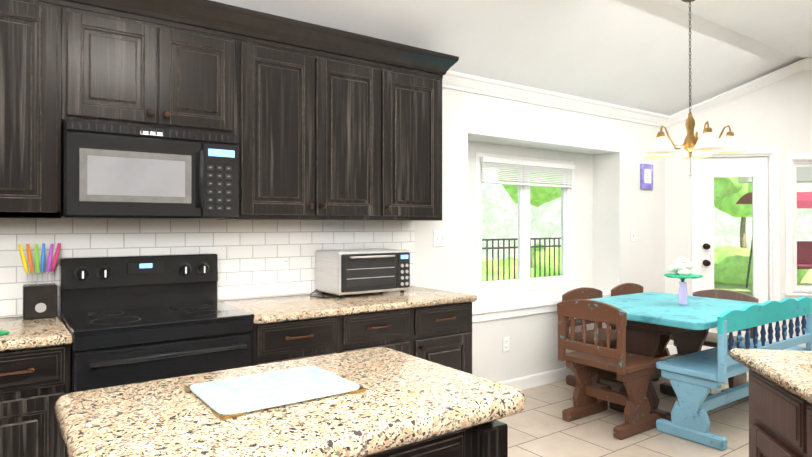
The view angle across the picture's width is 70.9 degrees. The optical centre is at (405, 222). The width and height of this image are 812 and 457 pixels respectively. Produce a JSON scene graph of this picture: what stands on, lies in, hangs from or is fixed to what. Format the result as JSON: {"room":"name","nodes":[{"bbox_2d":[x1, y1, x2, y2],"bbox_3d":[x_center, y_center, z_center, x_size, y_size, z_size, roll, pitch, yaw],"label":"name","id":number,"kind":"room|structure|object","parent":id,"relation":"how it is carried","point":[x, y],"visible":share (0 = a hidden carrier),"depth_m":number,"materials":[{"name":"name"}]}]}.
{"room":"kitchen","nodes":[
{"label":"kitchen","id":0,"kind":"room"},
{"bbox_2d":[0,87,664,381],"bbox_3d":[-1.251,0.004,3.333,10.010,2.710,0.400,0,0,-36],"label":"wall","id":1,"kind":"structure","parent":0,"point":[614,204],"depth_m":4.91,"materials":[{"name":"paint"}]},
{"bbox_2d":[0,0,67,218],"bbox_3d":[-1.909,-0.519,2.400,0.760,1.002,0.347,0,0,-36],"label":"upper cabinet","id":2,"kind":"object","parent":1,"relation":"attached to","point":[33,33],"depth_m":2.43,"materials":[{"name":"brown wood"}]},
{"bbox_2d":[68,0,175,128],"bbox_3d":[-1.416,-0.733,2.754,0.452,0.570,0.347,0,0,-36],"label":"upper cabinet","id":3,"kind":"object","parent":1,"relation":"attached to","point":[122,53],"depth_m":2.62,"materials":[{"name":"brown wood"}]},
{"bbox_2d":[61,119,238,218],"bbox_3d":[-1.255,-0.232,2.808,0.766,0.426,0.442,0,0,-36],"label":"microwave","id":4,"kind":"object","parent":3,"relation":"attached to","point":[117,170],"visible":1,"depth_m":2.63,"materials":[{"name":"black plastic"}]},
{"bbox_2d":[0,219,414,316],"bbox_3d":[-1.156,0.214,3.148,2.990,0.456,0.008,0,0,-36],"label":"tile backsplash","id":5,"kind":"structure","parent":1,"relation":"attached to","point":[252,255],"depth_m":3.23,"materials":[{"name":"white tile"}]},
{"bbox_2d":[176,8,243,135],"bbox_3d":[-1.149,-0.732,2.946,0.450,0.570,0.347,0,0,-36],"label":"upper cabinet","id":6,"kind":"object","parent":1,"relation":"attached to","point":[209,49],"depth_m":2.85,"materials":[{"name":"brown wood"}]},
{"bbox_2d":[284,259,288,270],"bbox_3d":[-0.728,0.259,3.452,0.075,0.115,0.009,0,0,-36],"label":"outlet","id":7,"kind":"object","parent":1,"relation":"attached to","point":[286,261],"depth_m":3.45,"materials":[{"name":"white plastic"}]},
{"bbox_2d":[217,24,395,220],"bbox_3d":[-0.578,-0.514,3.355,0.957,1.002,0.347,0,0,-36],"label":"upper cabinet","id":8,"kind":"object","parent":1,"relation":"attached to","point":[325,123],"depth_m":3.20,"materials":[{"name":"brown wood"}]},
{"bbox_2d":[396,56,447,220],"bbox_3d":[-0.076,-0.513,3.716,0.557,1.002,0.347,0,0,-36],"label":"upper cabinet","id":9,"kind":"object","parent":1,"relation":"attached to","point":[418,82],"depth_m":3.62,"materials":[{"name":"brown wood"}]},
{"bbox_2d":[433,230,445,245],"bbox_3d":[0.249,0.118,4.150,0.120,0.115,0.016,0,0,-36],"label":"light switch","id":10,"kind":"object","parent":1,"relation":"attached to","point":[439,237],"depth_m":4.15,"materials":[{"name":"white plastic"}]},
{"bbox_2d":[503,337,508,351],"bbox_3d":[0.799,0.974,4.545,0.075,0.115,0.009,0,0,-36],"label":"outlet","id":11,"kind":"object","parent":1,"relation":"attached to","point":[505,339],"depth_m":4.54,"materials":[{"name":"white plastic"}]},
{"bbox_2d":[475,152,573,295],"bbox_3d":[1.077,0.018,5.175,1.280,1.200,0.102,0,0,-36],"label":"window","id":12,"kind":"structure","parent":1,"relation":"in","point":[524,281],"depth_m":5.14,"materials":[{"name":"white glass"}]},
{"bbox_2d":[480,156,574,187],"bbox_3d":[1.119,-0.440,5.117,1.200,0.225,0.041,0,0,-36],"label":"blinds","id":13,"kind":"object","parent":12,"relation":"attached to","point":[514,163],"visible":1,"depth_m":5.06,"materials":[{"name":"white plastic"}]},
{"bbox_2d":[631,229,634,240],"bbox_3d":[2.222,0.129,5.568,0.075,0.115,0.016,0,0,-36],"label":"light switch","id":14,"kind":"object","parent":1,"relation":"attached to","point":[632,231],"depth_m":5.56,"materials":[{"name":"white plastic"}]},
{"bbox_2d":[640,164,652,189],"bbox_3d":[2.411,-0.455,5.702,0.200,0.250,0.022,0,0,-36],"label":"picture","id":15,"kind":"object","parent":1,"relation":"attached to","point":[646,176],"visible":1,"depth_m":5.68},
{"bbox_2d":[211,0,811,115],"bbox_3d":[3.336,-1.365,1.228,15.200,0.672,8.660,0,0,-36],"label":"ceiling","id":16,"kind":"structure","parent":0,"point":[634,54],"depth_m":4.41,"materials":[{"name":"paint"}]},
{"bbox_2d":[643,0,745,175],"bbox_3d":[2.044,-0.983,4.143,0.685,1.306,0.663,0,0,-36],"label":"pendant chandelier","id":17,"kind":"object","parent":16,"relation":"hanging from","point":[695,147],"visible":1,"depth_m":4.05,"materials":[{"name":"gold metal"}]},
{"bbox_2d":[498,371,748,456],"bbox_3d":[3.307,1.380,1.256,15.000,0.060,8.560,0,0,-36],"label":"floor","id":18,"kind":"structure","parent":0,"point":[538,426],"depth_m":3.69,"materials":[{"name":"tile"}]},
{"bbox_2d":[0,315,71,456],"bbox_3d":[-1.818,0.897,2.257,0.798,0.915,0.674,0,0,-36],"label":"base cabinet","id":19,"kind":"object","parent":18,"relation":"on","point":[35,370],"visible":1,"depth_m":2.19,"materials":[{"name":"brown wood"}]},
{"bbox_2d":[0,330,9,335],"bbox_3d":[-1.665,0.427,2.159,0.270,0.020,0.160,0,0,-36],"label":"cloth","id":20,"kind":"object","parent":19,"relation":"on","point":[4,332],"visible":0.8,"depth_m":2.21,"materials":[{"name":"green fabric"}]},
{"bbox_2d":[18,243,60,319],"bbox_3d":[-1.694,0.269,2.636,0.170,0.341,0.113,0,0,-36],"label":"knife block","id":21,"kind":"object","parent":19,"relation":"on","point":[39,301],"visible":1,"depth_m":2.61,"materials":[{"name":"black plastic"}]},
{"bbox_2d":[59,253,253,392],"bbox_3d":[-1.182,0.764,2.693,0.738,1.185,0.690,0,0,-36],"label":"range","id":22,"kind":"object","parent":18,"relation":"on","point":[126,320],"visible":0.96,"depth_m":2.62,"materials":[{"name":"black metal"}]},
{"bbox_2d":[55,347,524,456],"bbox_3d":[-0.274,0.884,1.402,0.970,0.932,0.670,0,0,-36],"label":"island countertop","id":23,"kind":"structure","parent":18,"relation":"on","point":[405,405],"depth_m":1.27,"materials":[{"name":"beige stone"}]},
{"bbox_2d":[184,366,365,419],"bbox_3d":[-0.327,0.413,1.418,0.360,0.009,0.285,0,0,-36],"label":"glass cutting board","id":24,"kind":"object","parent":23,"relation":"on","point":[228,398],"visible":0.98,"depth_m":1.39,"materials":[{"name":"white glass"}]},
{"bbox_2d":[251,318,344,365],"bbox_3d":[-0.711,0.920,3.074,0.466,0.876,0.637,0,0,-36],"label":"base cabinet","id":25,"kind":"object","parent":18,"relation":"on","point":[278,341],"depth_m":2.81,"materials":[{"name":"brown wood"}]},
{"bbox_2d":[217,286,476,325],"bbox_3d":[-0.327,0.464,3.340,1.398,0.040,0.657,0,0,-36],"label":"countertop","id":26,"kind":"structure","parent":25,"relation":"on","point":[291,308],"depth_m":3.14,"materials":[{"name":"beige stone"}]},
{"bbox_2d":[309,248,409,297],"bbox_3d":[-0.299,0.308,3.512,0.613,0.270,0.357,0,0,-36],"label":"toaster oven","id":27,"kind":"object","parent":26,"relation":"on","point":[342,273],"visible":0.98,"depth_m":3.41,"materials":[{"name":"silver metal"}]},
{"bbox_2d":[345,310,416,356],"bbox_3d":[-0.333,0.922,3.346,0.466,0.876,0.637,0,0,-36],"label":"base cabinet","id":28,"kind":"object","parent":18,"relation":"on","point":[396,330],"depth_m":3.11,"materials":[{"name":"brown wood"}]},
{"bbox_2d":[417,302,471,373],"bbox_3d":[0.046,0.923,3.618,0.466,0.876,0.637,0,0,-36],"label":"base cabinet","id":29,"kind":"object","parent":18,"relation":"on","point":[432,325],"depth_m":3.37,"materials":[{"name":"brown wood"}]},
{"bbox_2d":[562,287,622,389],"bbox_3d":[1.643,0.966,4.776,0.520,0.800,0.424,0,0,-36],"label":"chair","id":30,"kind":"object","parent":18,"relation":"on","point":[583,293],"visible":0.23,"depth_m":4.82,"materials":[{"name":"brown wood"}]},
{"bbox_2d":[557,299,660,439],"bbox_3d":[1.377,0.936,3.855,0.464,0.850,0.520,0,0,-36],"label":"end chair","id":31,"kind":"object","parent":18,"relation":"on","point":[585,361],"visible":0.96,"depth_m":3.74,"materials":[{"name":"brown wood"}]},
{"bbox_2d":[611,283,669,381],"bbox_3d":[2.179,0.968,5.161,0.480,0.800,0.424,0,0,-36],"label":"chair","id":32,"kind":"object","parent":18,"relation":"on","point":[662,350],"visible":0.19,"depth_m":5.22,"materials":[{"name":"brown wood"}]},
{"bbox_2d":[586,292,761,420],"bbox_3d":[1.935,0.983,4.172,1.270,0.760,1.085,0,0,-36],"label":"dining table","id":33,"kind":"object","parent":18,"relation":"on","point":[652,317],"visible":0.44,"depth_m":4.00,"materials":[{"name":"paint"}]},
{"bbox_2d":[664,257,702,304],"bbox_3d":[2.022,0.428,4.154,0.262,0.347,0.266,0,0,-36],"label":"vase","id":34,"kind":"object","parent":33,"relation":"on","point":[682,266],"visible":1,"depth_m":4.12,"materials":[{"name":"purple glass"}]},
{"bbox_2d":[670,289,757,391],"bbox_3d":[2.502,0.965,4.656,0.444,0.800,0.520,0,0,-36],"label":"chair","id":35,"kind":"object","parent":18,"relation":"on","point":[733,381],"visible":0.17,"depth_m":4.63,"materials":[{"name":"brown wood"}]},
{"bbox_2d":[656,296,811,450],"bbox_3d":[2.284,0.939,3.918,1.360,0.845,0.444,0,0,-36],"label":"bench","id":36,"kind":"object","parent":18,"relation":"on","point":[695,378],"visible":0.9,"depth_m":3.60,"materials":[{"name":"paint"}]},
{"bbox_2d":[729,348,811,456],"bbox_3d":[0.490,0.889,0.641,3.503,0.915,1.442,0,0,-36],"label":"kitchen island","id":37,"kind":"object","parent":18,"relation":"on","point":[780,403],"depth_m":1.72,"materials":[{"name":"stone"}]},
{"bbox_2d":[665,70,811,346],"bbox_3d":[5.808,-0.256,5.474,6.700,3.250,0.140,0,0,9],"label":"wall","id":38,"kind":"structure","parent":0,"point":[778,113],"depth_m":5.79,"materials":[{"name":"paint"}]},
{"bbox_2d":[700,157,767,350],"bbox_3d":[3.352,0.351,5.857,0.504,2.030,0.489,0,0,-36],"label":"door","id":39,"kind":"structure","parent":38,"relation":"in","point":[754,168],"depth_m":5.84,"materials":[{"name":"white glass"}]},
{"bbox_2d":[691,147,779,341],"bbox_3d":[3.363,0.318,5.889,0.830,2.145,0.208,0,0,9],"label":"door frame","id":40,"kind":"structure","parent":38,"relation":"attached to","point":[772,154],"depth_m":5.76,"materials":[{"name":"wood"}]},
{"bbox_2d":[783,153,811,298],"bbox_3d":[4.669,0.040,5.635,1.760,1.460,0.190,0,0,9],"label":"nook window","id":41,"kind":"structure","parent":38,"relation":"in","point":[793,162],"depth_m":5.72,"materials":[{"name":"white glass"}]},
{"bbox_3d":[3.348,-0.276,1.207,15.280,3.250,8.700,0,0,-36],"label":"wall","id":42,"kind":"structure","parent":0,"visible":0},
{"bbox_2d":[662,67,785,354],"bbox_3d":[3.265,-0.127,5.870,0.953,2.996,0.743,0,0,-36],"label":"crown molding","id":43,"kind":"structure","parent":42,"relation":"attached to","point":[667,120],"depth_m":5.78,"materials":[{"name":"white paint"}]},
{"bbox_2d":[798,57,811,71],"bbox_3d":[6.457,-0.130,5.193,3.766,2.996,3.600,0,0,-36],"label":"crown molding","id":44,"kind":"structure","parent":42,"relation":"attached to","point":[806,63],"depth_m":5.66,"materials":[{"name":"white paint"}]},
{"label":"outside","id":45,"kind":"structure","parent":0,"visible":0},
{"bbox_2d":[482,259,811,295],"bbox_3d":[2.231,1.474,8.756,38.000,0.060,40.000,0,0,-36],"label":"lawn","id":46,"kind":"structure","parent":45,"point":[748,290],"depth_m":13.17,"materials":[{"name":"green plant"}]},
{"bbox_2d":[482,237,560,280],"bbox_3d":[-0.218,0.781,7.026,7.060,1.310,0.060,0,0,-36],"label":"iron fence","id":47,"kind":"object","parent":46,"relation":"on","point":[514,247],"depth_m":8.34,"materials":[{"name":"black metal"}]},
{"bbox_2d":[482,169,809,283],"bbox_3d":[2.905,-0.748,12.110,18.509,4.802,6.503,0,0,-36],"label":"trees","id":48,"kind":"object","parent":46,"relation":"on","point":[726,208],"depth_m":13.52,"materials":[{"name":"green plant"}]},
{"bbox_2d":[736,192,811,287],"bbox_3d":[8.639,0.400,11.609,3.000,2.046,1.530,0,0,9],"label":"canopy","id":49,"kind":"object","parent":46,"relation":"on","point":[806,197],"depth_m":11.87,"materials":[{"name":"red fabric"}]},
{"bbox_2d":[482,168,811,258],"bbox_3d":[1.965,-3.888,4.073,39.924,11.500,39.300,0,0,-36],"label":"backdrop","id":50,"kind":"structure","parent":45,"point":[537,212],"depth_m":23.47,"materials":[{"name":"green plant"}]}
]}

